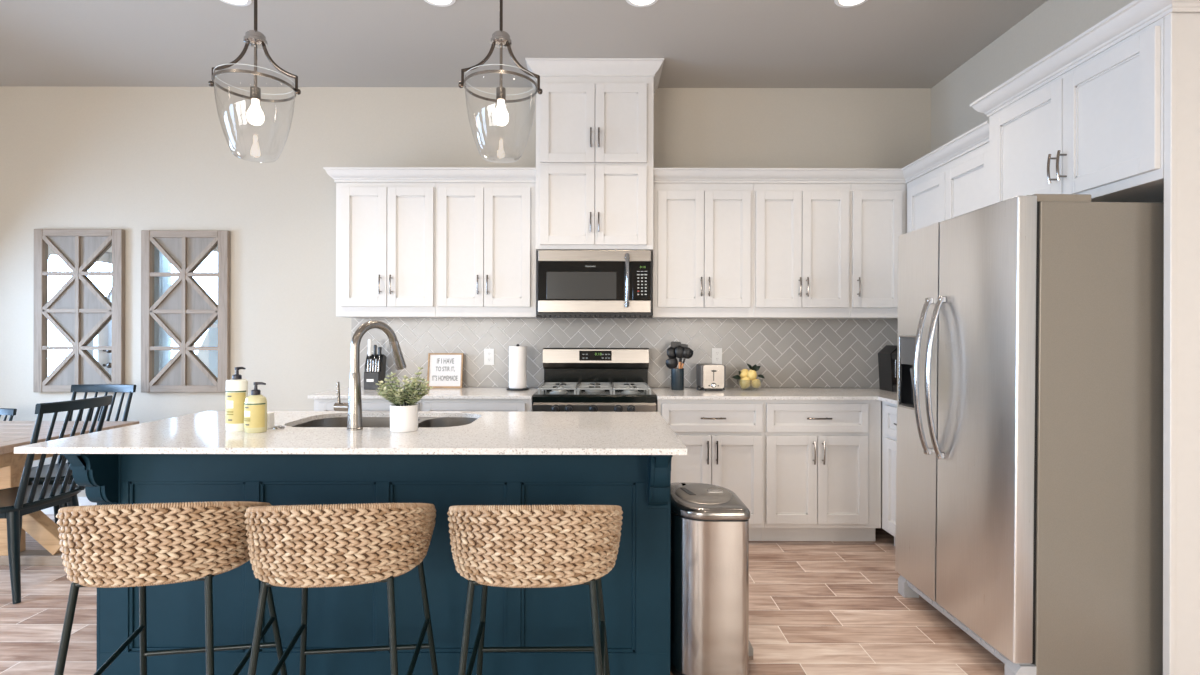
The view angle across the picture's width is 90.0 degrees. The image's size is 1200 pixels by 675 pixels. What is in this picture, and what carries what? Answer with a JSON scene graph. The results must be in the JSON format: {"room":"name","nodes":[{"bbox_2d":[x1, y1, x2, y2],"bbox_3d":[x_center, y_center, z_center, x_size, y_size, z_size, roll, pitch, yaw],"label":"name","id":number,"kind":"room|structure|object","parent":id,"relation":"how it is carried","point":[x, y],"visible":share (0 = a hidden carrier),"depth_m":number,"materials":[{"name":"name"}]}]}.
{"room":"kitchen","nodes":[
{"label":"kitchen","id":0,"kind":"room"},
{"bbox_2d":[0,86,930,515],"bbox_3d":[-1.121,-0.259,4.355,7.257,3.050,0.150,0,0,0],"label":"wall","id":1,"kind":"structure","parent":0,"point":[133,160],"depth_m":4.28,"materials":[{"name":"beige paint"}]},
{"bbox_2d":[41,497,96,514],"bbox_3d":[-3.183,1.200,4.272,2.840,0.123,0.015,0,0,0],"label":"baseboard","id":2,"kind":"structure","parent":1,"relation":"attached to","point":[83,501],"depth_m":4.26,"materials":[{"name":"white paint"}]},
{"bbox_2d":[33,229,124,391],"bbox_3d":[-3.697,-0.190,4.261,0.625,1.156,0.035,0,0,0],"label":"mirror","id":3,"kind":"object","parent":1,"relation":"attached to","point":[79,328],"visible":0.88,"depth_m":4.26,"materials":[{"name":"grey wood"}]},
{"bbox_2d":[45,242,111,379],"bbox_3d":[-3.697,-0.190,4.274,0.605,1.136,0.010,0,0,0],"label":"mirror glass","id":4,"kind":"object","parent":3,"relation":"attached to","point":[78,275],"depth_m":4.26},
{"bbox_2d":[141,230,229,392],"bbox_3d":[-2.942,-0.184,4.261,0.615,1.148,0.035,0,0,0],"label":"mirror","id":5,"kind":"object","parent":1,"relation":"attached to","point":[185,274],"visible":0.96,"depth_m":4.26,"materials":[{"name":"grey wood"}]},
{"bbox_2d":[152,243,217,379],"bbox_3d":[-2.942,-0.184,4.274,0.595,1.128,0.010,0,0,0],"label":"mirror glass","id":6,"kind":"object","parent":5,"relation":"attached to","point":[184,275],"depth_m":4.26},
{"bbox_2d":[336,183,440,317],"bbox_3d":[-1.411,-0.579,4.083,0.654,0.883,0.391,0,0,0],"label":"upper cabinet","id":7,"kind":"object","parent":1,"relation":"attached to","point":[386,232],"visible":1,"depth_m":3.94,"materials":[{"name":"white paint"}]},
{"bbox_2d":[323,167,535,182],"bbox_3d":[-1.106,-1.062,4.085,1.380,0.084,0.386,0,0,0],"label":"crown molding","id":8,"kind":"structure","parent":7,"relation":"on","point":[339,174],"depth_m":3.91,"materials":[{"name":"white paint"}]},
{"bbox_2d":[435,183,540,318],"bbox_3d":[-0.751,-0.577,4.083,0.664,0.883,0.391,0,0,0],"label":"upper cabinet","id":9,"kind":"object","parent":1,"relation":"attached to","point":[486,252],"visible":0.99,"depth_m":3.94,"materials":[{"name":"white paint"}]},
{"bbox_2d":[536,77,653,250],"bbox_3d":[-0.035,-1.134,4.048,0.761,1.127,0.461,0,0,0],"label":"upper cabinet","id":10,"kind":"object","parent":1,"relation":"attached to","point":[595,135],"visible":0.98,"depth_m":3.87,"materials":[{"name":"white paint"}]},
{"bbox_2d":[525,58,663,92],"bbox_3d":[-0.033,-1.733,4.048,0.885,0.094,0.460,0,0,0],"label":"crown molding","id":11,"kind":"structure","parent":10,"relation":"attached to","point":[543,67],"depth_m":3.85,"materials":[{"name":"white paint"}]},
{"bbox_2d":[536,250,652,317],"bbox_3d":[-0.035,-0.345,4.024,0.752,0.438,0.475,0,0,0],"label":"microwave oven","id":12,"kind":"object","parent":10,"relation":"attached to","point":[570,283],"visible":1,"depth_m":3.86,"materials":[{"name":"silver metal"}]},
{"bbox_2d":[351,318,897,387],"bbox_3d":[0.294,0.103,4.273,4.124,0.499,0.012,0,0,0],"label":"tile backsplash","id":13,"kind":"structure","parent":1,"relation":"attached to","point":[787,352],"depth_m":4.27,"materials":[{"name":"grey tile"}]},
{"bbox_2d":[484,348,493,364],"bbox_3d":[-0.787,0.137,4.264,0.072,0.118,0.008,0,0,0],"label":"outlet","id":14,"kind":"object","parent":13,"relation":"attached to","point":[488,352],"visible":1,"depth_m":4.26,"materials":[{"name":"white plastic"}]},
{"bbox_2d":[712,348,721,364],"bbox_3d":[0.832,0.133,4.264,0.072,0.118,0.008,0,0,0],"label":"outlet","id":15,"kind":"object","parent":13,"relation":"attached to","point":[716,352],"visible":0.91,"depth_m":4.26,"materials":[{"name":"white plastic"}]},
{"bbox_2d":[649,183,753,318],"bbox_3d":[0.679,-0.574,4.083,0.662,0.883,0.391,0,0,0],"label":"upper cabinet","id":16,"kind":"object","parent":1,"relation":"attached to","point":[702,253],"visible":0.98,"depth_m":3.94,"materials":[{"name":"white paint"}]},
{"bbox_2d":[745,183,850,318],"bbox_3d":[1.331,-0.573,4.083,0.640,0.883,0.391,0,0,0],"label":"upper cabinet","id":17,"kind":"object","parent":1,"relation":"attached to","point":[802,231],"visible":1,"depth_m":3.94,"materials":[{"name":"white paint"}]},
{"bbox_2d":[840,184,905,318],"bbox_3d":[1.832,-0.572,4.083,0.361,0.883,0.391,0,0,0],"label":"upper cabinet","id":18,"kind":"object","parent":1,"relation":"attached to","point":[878,211],"visible":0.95,"depth_m":3.94,"materials":[{"name":"white paint"}]},
{"bbox_2d":[0,515,1004,674],"bbox_3d":[-1.124,1.316,0.740,7.257,0.100,7.380,0,0,0],"label":"floor","id":19,"kind":"structure","parent":0,"point":[816,607],"depth_m":2.68,"materials":[{"name":"brown wood"}]},
{"bbox_2d":[0,408,16,420],"bbox_3d":[-3.970,0.862,3.690,0.407,0.800,0.481,0,0,2],"label":"dining chair","id":20,"kind":"object","parent":19,"relation":"on","point":[3,411],"visible":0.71,"depth_m":3.89,"materials":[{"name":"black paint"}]},
{"bbox_2d":[0,395,112,603],"bbox_3d":[-2.895,0.788,3.044,0.573,0.952,0.485,0,0,1],"label":"dining chair","id":21,"kind":"object","parent":19,"relation":"on","point":[15,502],"visible":0.9,"depth_m":2.95,"materials":[{"name":"blue paint"}]},
{"bbox_2d":[0,421,138,565],"bbox_3d":[-3.592,0.880,3.170,1.660,0.760,0.860,0,0,0],"label":"dining table","id":22,"kind":"object","parent":19,"relation":"on","point":[38,525],"visible":0.52,"depth_m":3.32,"materials":[{"name":"brown wood"}]},
{"bbox_2d":[28,384,135,526],"bbox_3d":[-3.272,0.787,3.712,0.485,0.952,0.573,0,0,0],"label":"dining chair","id":23,"kind":"object","parent":19,"relation":"on","point":[86,388],"visible":0.32,"depth_m":3.92,"materials":[{"name":"blue paint"}]},
{"bbox_2d":[54,501,286,674],"bbox_3d":[-1.286,0.855,1.825,0.516,0.824,0.544,0,0,-9],"label":"bar stool","id":24,"kind":"object","parent":19,"relation":"on","point":[141,545],"visible":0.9,"depth_m":1.62,"materials":[{"name":"beige wicker"}]},
{"bbox_2d":[244,503,437,674],"bbox_3d":[-0.767,0.856,1.825,0.516,0.824,0.544,0,0,-6],"label":"bar stool","id":25,"kind":"object","parent":19,"relation":"on","point":[304,547],"visible":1,"depth_m":1.62,"materials":[{"name":"beige wicker"}]},
{"bbox_2d":[60,454,672,674],"bbox_3d":[-0.796,0.820,2.438,2.111,0.893,0.793,0,0,0],"label":"kitchen island","id":26,"kind":"object","parent":19,"relation":"on","point":[636,592],"visible":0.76,"depth_m":2.21,"materials":[{"name":"blue paint"}]},
{"bbox_2d":[14,411,686,454],"bbox_3d":[-0.795,0.357,2.388,2.147,0.030,0.949,0,0,0],"label":"island countertop","id":27,"kind":"structure","parent":26,"relation":"on","point":[493,432],"depth_m":2.11,"materials":[{"name":"white stone"}]},
{"bbox_2d":[225,367,247,431],"bbox_3d":[-1.369,0.231,2.261,0.075,0.240,0.064,0,0,-20],"label":"soap bottle","id":28,"kind":"object","parent":27,"relation":"on","point":[236,391],"visible":0.97,"depth_m":2.24,"materials":[{"name":"yellow plastic"}]},
{"bbox_2d":[244,382,266,432],"bbox_3d":[-1.280,0.258,2.231,0.079,0.186,0.064,0,0,0],"label":"soap bottle","id":29,"kind":"object","parent":27,"relation":"on","point":[255,404],"visible":1,"depth_m":2.21,"materials":[{"name":"yellow plastic"}]},
{"bbox_2d":[267,412,273,428],"bbox_3d":[-1.284,0.321,2.325,0.026,0.060,0.040,0,0,0],"label":"sponge","id":30,"kind":"object","parent":27,"relation":"on","point":[270,415],"visible":0.63,"depth_m":2.31,"materials":[{"name":"white plastic"}]},
{"bbox_2d":[333,320,406,430],"bbox_3d":[-0.893,0.142,2.387,0.106,0.421,0.305,0,0,41],"label":"faucet","id":31,"kind":"object","parent":27,"relation":"on","point":[354,405],"visible":1,"depth_m":2.29,"materials":[{"name":"silver metal"}]},
{"bbox_2d":[291,417,476,427],"bbox_3d":[-0.910,0.472,2.576,0.798,0.197,0.492,0,0,0],"label":"sink","id":32,"kind":"object","parent":27,"relation":"in","point":[423,422],"visible":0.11,"depth_m":2.80,"materials":[{"name":"silver metal"}]},
{"bbox_2d":[376,367,432,431],"bbox_3d":[-0.743,0.230,2.280,0.209,0.244,0.203,0,0,-39],"label":"potted plant","id":33,"kind":"object","parent":27,"relation":"on","point":[404,408],"visible":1,"depth_m":2.24,"materials":[{"name":"green plant"}]},
{"bbox_2d":[314,399,421,410],"bbox_3d":[-1.422,0.819,3.943,0.659,0.893,0.670,0,0,0],"label":"base cabinet","id":34,"kind":"object","parent":19,"relation":"on","point":[319,404],"visible":0.05,"depth_m":3.66,"materials":[{"name":"white paint"}]},
{"bbox_2d":[307,387,538,398],"bbox_3d":[-1.092,0.362,3.950,1.357,0.020,0.641,0,0,0],"label":"countertop","id":35,"kind":"structure","parent":34,"relation":"on","point":[464,392],"depth_m":3.75,"materials":[{"name":"white stone"}]},
{"bbox_2d":[364,354,386,388],"bbox_3d":[-1.550,0.233,4.124,0.114,0.235,0.152,0,0,0],"label":"knife block","id":36,"kind":"object","parent":35,"relation":"on","point":[371,378],"visible":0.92,"depth_m":4.10,"materials":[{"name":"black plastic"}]},
{"bbox_2d":[368,339,371,357],"bbox_3d":[-1.584,0.118,4.128,0.030,0.215,0.019,0,0,0],"label":"kitchen knife","id":37,"kind":"object","parent":36,"relation":"in","point":[369,340],"visible":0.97,"depth_m":4.12,"materials":[{"name":"white plastic"}]},
{"bbox_2d":[374,345,376,359],"bbox_3d":[-1.546,0.138,4.128,0.020,0.175,0.018,0,0,42],"label":"kitchen knife","id":38,"kind":"object","parent":36,"relation":"in","point":[375,346],"visible":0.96,"depth_m":4.12,"materials":[{"name":"black plastic"}]},
{"bbox_2d":[378,347,381,358],"bbox_3d":[-1.514,0.146,4.128,0.024,0.160,0.018,0,0,0],"label":"kitchen knife","id":39,"kind":"object","parent":36,"relation":"in","point":[379,348],"visible":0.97,"depth_m":4.12,"materials":[{"name":"black plastic"}]},
{"bbox_2d":[427,353,463,387],"bbox_3d":[-1.084,0.231,4.206,0.244,0.244,0.055,0,0,0],"label":"framed sign","id":40,"kind":"object","parent":35,"relation":"on","point":[445,370],"visible":1,"depth_m":4.20,"materials":[{"name":"brown wood"}]},
{"bbox_2d":[506,344,528,390],"bbox_3d":[-0.554,0.198,4.050,0.152,0.310,0.152,0,0,0],"label":"towel holder","id":41,"kind":"object","parent":35,"relation":"on","point":[527,388],"visible":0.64,"depth_m":4.00,"materials":[{"name":"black metal"}]},
{"bbox_2d":[509,346,526,388],"bbox_3d":[-0.554,0.199,4.050,0.119,0.280,0.119,0,0,0],"label":"paper towel roll","id":42,"kind":"object","parent":41,"relation":"on","point":[517,354],"visible":1,"depth_m":4.00,"materials":[{"name":"white paper"}]},
{"bbox_2d":[422,398,532,411],"bbox_3d":[-0.754,0.820,3.943,0.674,0.893,0.670,0,0,0],"label":"base cabinet","id":43,"kind":"object","parent":19,"relation":"on","point":[500,405],"visible":0.08,"depth_m":3.65,"materials":[{"name":"white paint"}]},
{"bbox_2d":[447,505,622,674],"bbox_3d":[-0.191,0.857,1.825,0.516,0.824,0.544,0,0,-1],"label":"bar stool","id":44,"kind":"object","parent":19,"relation":"on","point":[518,546],"visible":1,"depth_m":1.61,"materials":[{"name":"wicker"}]},
{"bbox_2d":[533,348,655,411],"bbox_3d":[-0.034,0.671,3.925,0.753,1.194,0.674,0,0,0],"label":"gas range","id":45,"kind":"object","parent":19,"relation":"on","point":[575,379],"visible":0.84,"depth_m":4.16,"materials":[{"name":"silver metal"}]},
{"bbox_2d":[533,387,655,402],"bbox_3d":[-0.033,0.373,3.928,0.753,0.046,0.545,0,0,0],"label":"cooktop","id":46,"kind":"object","parent":45,"relation":"in","point":[541,396],"depth_m":3.66,"materials":[{"name":"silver metal"}]},
{"bbox_2d":[656,398,764,540],"bbox_3d":[0.679,0.823,3.943,0.656,0.893,0.670,0,0,0],"label":"base cabinet","id":47,"kind":"object","parent":19,"relation":"on","point":[724,440],"visible":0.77,"depth_m":3.66,"materials":[{"name":"white paint"}]},
{"bbox_2d":[670,483,752,674],"bbox_3d":[0.431,0.939,2.370,0.330,0.659,0.418,0,0,0],"label":"trash can","id":48,"kind":"object","parent":19,"relation":"on","point":[709,549],"visible":0.82,"depth_m":2.17,"materials":[{"name":"silver metal"}]},
{"bbox_2d":[680,488,695,494],"bbox_3d":[0.346,0.612,2.384,0.024,0.003,0.119,0,0,-15],"label":"vent","id":49,"kind":"object","parent":48,"relation":"attached to","point":[683,491],"depth_m":2.38,"materials":[{"name":"plastic"}]},
{"bbox_2d":[761,400,880,540],"bbox_3d":[1.364,0.824,3.943,0.712,0.893,0.670,0,0,0],"label":"base cabinet","id":50,"kind":"object","parent":19,"relation":"on","point":[823,457],"visible":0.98,"depth_m":3.66,"materials":[{"name":"white paint"}]},
{"bbox_2d":[882,401,896,546],"bbox_3d":[1.996,0.826,3.354,0.670,0.893,0.627,0,0,0],"label":"base cabinet","id":51,"kind":"object","parent":19,"relation":"on","point":[889,410],"visible":0.18,"depth_m":3.54,"materials":[{"name":"white paint"}]},
{"bbox_2d":[650,387,896,403],"bbox_3d":[1.347,0.367,3.654,2.000,0.020,1.234,0,0,0],"label":"countertop","id":52,"kind":"structure","parent":51,"relation":"on","point":[689,393],"depth_m":3.76,"materials":[{"name":"white stone"}]},
{"bbox_2d":[671,368,683,389],"bbox_3d":[0.527,0.282,4.080,0.088,0.146,0.088,0,0,0],"label":"utensil crock","id":53,"kind":"object","parent":52,"relation":"on","point":[677,375],"visible":0.92,"depth_m":4.04,"materials":[{"name":"blue ceramic"}]},
{"bbox_2d":[667,347,675,357],"bbox_3d":[0.495,0.202,4.093,0.080,0.278,0.023,0,0,0],"label":"serving spoon","id":54,"kind":"object","parent":53,"relation":"in","point":[670,351],"visible":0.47,"depth_m":4.08,"materials":[{"name":"black plastic"}]},
{"bbox_2d":[666,357,677,368],"bbox_3d":[0.488,0.238,4.063,0.089,0.207,0.051,0,0,0],"label":"ladle","id":55,"kind":"object","parent":53,"relation":"in","point":[671,363],"visible":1,"depth_m":4.04,"materials":[{"name":"black plastic"}]},
{"bbox_2d":[671,342,680,368],"bbox_3d":[0.519,0.184,4.099,0.071,0.313,0.022,0,0,0],"label":"spatula","id":56,"kind":"object","parent":53,"relation":"in","point":[673,344],"visible":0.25,"depth_m":4.10,"materials":[{"name":"black plastic"}]},
{"bbox_2d":[675,345,683,368],"bbox_3d":[0.539,0.197,4.058,0.066,0.287,0.023,0,0,0],"label":"serving spoon","id":57,"kind":"object","parent":53,"relation":"in","point":[679,350],"visible":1,"depth_m":4.05,"materials":[{"name":"black plastic"}]},
{"bbox_2d":[678,343,687,363],"bbox_3d":[0.562,0.190,4.100,0.080,0.301,0.016,0,0,0],"label":"turner","id":58,"kind":"object","parent":53,"relation":"in","point":[680,344],"visible":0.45,"depth_m":4.10,"materials":[{"name":"black plastic"}]},
{"bbox_2d":[681,347,692,368],"bbox_3d":[0.566,0.204,4.071,0.134,0.276,0.051,0,0,0],"label":"ladle","id":59,"kind":"object","parent":53,"relation":"in","point":[688,353],"visible":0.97,"depth_m":4.05,"materials":[{"name":"black plastic"}]},
{"bbox_2d":[696,364,725,390],"bbox_3d":[0.748,0.269,4.105,0.187,0.173,0.230,0,0,0],"label":"toaster","id":60,"kind":"object","parent":52,"relation":"on","point":[708,376],"visible":1,"depth_m":4.01,"materials":[{"name":"silver metal"}]},
{"bbox_2d":[736,379,762,390],"bbox_3d":[1.013,0.319,4.060,0.176,0.074,0.176,0,0,0],"label":"fruit bowl","id":61,"kind":"object","parent":52,"relation":"on","point":[736,379],"visible":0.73,"depth_m":4.03,"materials":[{"name":"clear glass"}]},
{"bbox_2d":[732,371,740,379],"bbox_3d":[0.929,0.254,4.049,0.082,0.056,0.036,0,0,-36],"label":"leaf sprig","id":62,"kind":"object","parent":61,"relation":"in","point":[738,377],"visible":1,"depth_m":4.04,"materials":[{"name":"green plant"}]},
{"bbox_2d":[740,377,750,388],"bbox_3d":[0.977,0.307,4.040,0.073,0.087,0.072,0,0,0],"label":"lemon","id":63,"kind":"object","parent":61,"relation":"in","point":[745,382],"visible":1,"depth_m":4.01,"materials":[{"name":"yellow plant"}]},
{"bbox_2d":[751,379,760,387],"bbox_3d":[1.052,0.310,4.046,0.064,0.064,0.064,0,0,32],"label":"lemon","id":64,"kind":"object","parent":61,"relation":"in","point":[755,383],"visible":1,"depth_m":4.02,"materials":[{"name":"yellow plant"}]},
{"bbox_2d":[747,369,756,381],"bbox_3d":[1.025,0.256,4.052,0.069,0.086,0.068,0,0,0],"label":"lemon","id":65,"kind":"object","parent":64,"relation":"on","point":[751,374],"visible":0.88,"depth_m":4.03,"materials":[{"name":"yellow plant"}]},
{"bbox_2d":[746,363,759,370],"bbox_3d":[1.038,0.202,4.047,0.091,0.052,0.047,0,0,0],"label":"leaf sprig","id":66,"kind":"object","parent":65,"relation":"on","point":[755,367],"visible":1,"depth_m":4.04,"materials":[{"name":"green plant"}]},
{"bbox_3d":[1.022,0.304,4.102,0.079,0.063,0.063,0,0,0],"label":"lemon","id":67,"kind":"object","parent":61,"relation":"in","visible":0},
{"bbox_2d":[740,369,747,378],"bbox_3d":[0.983,0.251,4.084,0.066,0.076,0.064,0,0,0],"label":"lemon","id":68,"kind":"object","parent":67,"relation":"on","point":[744,371],"visible":0.64,"depth_m":4.06,"materials":[{"name":"yellow plant"}]},
{"bbox_2d":[878,345,897,391],"bbox_3d":[2.006,0.206,3.998,0.178,0.305,0.283,0,0,0],"label":"coffee maker","id":69,"kind":"object","parent":52,"relation":"on","point":[887,357],"visible":0.5,"depth_m":4.01,"materials":[{"name":"black plastic"}]},
{"bbox_2d":[989,114,992,204],"bbox_3d":[2.160,0.074,3.020,0.390,2.397,0.028,0,0,0],"label":"end panel","id":70,"kind":"object","parent":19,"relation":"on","point":[991,116],"visible":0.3,"depth_m":3.02,"materials":[{"name":"white paint"}]},
{"bbox_2d":[895,194,1163,674],"bbox_3d":[1.859,0.380,2.569,0.914,1.790,0.858,1,0,0],"label":"refrigerator","id":71,"kind":"object","parent":19,"relation":"on","point":[1029,450],"visible":0.99,"depth_m":2.15,"materials":[{"name":"silver metal"}]},
{"bbox_2d":[1163,12,1199,674],"bbox_3d":[2.160,0.074,2.080,0.390,2.397,0.028,0,0,0],"label":"end panel","id":72,"kind":"object","parent":19,"relation":"on","point":[1181,376],"visible":1,"depth_m":2.07,"materials":[{"name":"white paint"}]},
{"bbox_2d":[0,0,1047,87],"bbox_3d":[-1.118,-1.834,0.740,7.257,0.100,7.380,0,0,0],"label":"ceiling","id":73,"kind":"structure","parent":0,"point":[44,43],"depth_m":3.60,"materials":[{"name":"paint"}]},
{"bbox_2d":[220,0,251,5],"bbox_3d":[-1.926,-1.783,3.140,0.182,0.006,0.182,0,0,0],"label":"recessed light","id":74,"kind":"object","parent":73,"relation":"in","point":[231,2],"visible":1,"depth_m":3.19,"materials":[{"name":"white paint"}]},
{"bbox_2d":[225,0,246,3],"bbox_3d":[-1.926,-1.784,3.140,0.133,0.003,0.133,0,0,0],"label":"diffuser","id":75,"kind":"object","parent":74,"relation":"attached to","point":[226,1],"depth_m":3.18,"materials":[{"name":"white plastic"}]},
{"bbox_2d":[208,0,300,162],"bbox_3d":[-1.377,-1.250,2.400,0.292,1.068,0.292,0,0,36],"label":"pendant light","id":76,"kind":"object","parent":73,"relation":"hanging from","point":[254,38],"visible":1,"depth_m":2.39,"materials":[{"name":"clear glass"}]},
{"bbox_2d":[250,45,260,101],"bbox_3d":[-1.378,-1.062,2.400,0.038,0.225,0.038,0,0,0],"label":"socket","id":77,"kind":"object","parent":76,"relation":"attached to","point":[255,92],"depth_m":2.39,"materials":[{"name":"silver metal"}]},
{"bbox_2d":[424,0,455,6],"bbox_3d":[-0.846,-1.780,3.140,0.182,0.006,0.182,0,0,0],"label":"recessed light","id":78,"kind":"object","parent":73,"relation":"in","point":[441,3],"visible":1,"depth_m":3.19,"materials":[{"name":"white paint"}]},
{"bbox_2d":[429,0,450,3],"bbox_3d":[-0.846,-1.781,3.140,0.133,0.003,0.133,0,0,0],"label":"diffuser","id":79,"kind":"object","parent":78,"relation":"attached to","point":[430,1],"depth_m":3.18,"materials":[{"name":"white plastic"}]},
{"bbox_2d":[458,0,542,162],"bbox_3d":[-0.395,-1.248,2.400,0.292,1.068,0.292,0,0,25],"label":"pendant light","id":80,"kind":"object","parent":73,"relation":"hanging from","point":[500,39],"visible":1,"depth_m":2.39,"materials":[{"name":"clear glass"}]},
{"bbox_2d":[496,46,505,101],"bbox_3d":[-0.396,-1.060,2.400,0.038,0.225,0.038,0,0,0],"label":"socket","id":81,"kind":"object","parent":80,"relation":"attached to","point":[500,91],"depth_m":2.39,"materials":[{"name":"silver metal"}]},
{"bbox_2d":[626,0,657,6],"bbox_3d":[0.221,-1.778,3.140,0.182,0.006,0.182,0,0,0],"label":"recessed light","id":82,"kind":"object","parent":73,"relation":"in","point":[637,3],"visible":1,"depth_m":3.19,"materials":[{"name":"white paint"}]},
{"bbox_2d":[630,0,652,4],"bbox_3d":[0.221,-1.779,3.140,0.133,0.003,0.133,0,0,0],"label":"diffuser","id":83,"kind":"object","parent":82,"relation":"attached to","point":[632,2],"depth_m":3.18,"materials":[{"name":"white plastic"}]},
{"bbox_2d":[834,0,867,7],"bbox_3d":[1.324,-1.776,3.140,0.182,0.006,0.182,0,0,0],"label":"recessed light","id":84,"kind":"object","parent":73,"relation":"in","point":[841,3],"visible":1,"depth_m":3.18,"materials":[{"name":"white paint"}]},
{"bbox_2d":[839,0,862,4],"bbox_3d":[1.324,-1.777,3.140,0.133,0.003,0.133,0,0,0],"label":"diffuser","id":85,"kind":"object","parent":84,"relation":"attached to","point":[841,2],"depth_m":3.18,"materials":[{"name":"white plastic"}]},
{"bbox_2d":[931,0,1133,170],"bbox_3d":[2.433,-0.252,0.740,0.150,3.050,7.080,0,0,0],"label":"wall","id":86,"kind":"structure","parent":0,"point":[1055,23],"depth_m":3.49,"materials":[{"name":"beige paint"}]},
{"bbox_2d":[906,142,988,232],"bbox_3d":[2.155,-0.571,3.502,0.403,0.883,0.891,0,0,0],"label":"upper cabinet","id":87,"kind":"object","parent":86,"relation":"attached to","point":[960,186],"visible":0.23,"depth_m":3.42,"materials":[{"name":"white paint"}]},
{"bbox_2d":[653,121,988,183],"bbox_3d":[1.181,-1.057,3.494,1.670,0.084,0.913,0,0,0],"label":"crown molding","id":88,"kind":"structure","parent":87,"relation":"on","point":[978,136],"depth_m":3.90,"materials":[{"name":"white paint"}]},
{"bbox_2d":[991,17,1163,204],"bbox_3d":[2.131,-0.840,2.550,0.452,0.568,0.908,0,0,0],"label":"upper cabinet","id":89,"kind":"object","parent":86,"relation":"attached to","point":[1096,129],"visible":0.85,"depth_m":2.38,"materials":[{"name":"white paint"}]},
{"bbox_2d":[970,0,1199,116],"bbox_3d":[2.132,-1.161,2.550,0.450,0.086,1.094,0,0,0],"label":"crown molding","id":90,"kind":"structure","parent":89,"relation":"attached to","point":[1137,15],"depth_m":2.40,"materials":[{"name":"white paint"}]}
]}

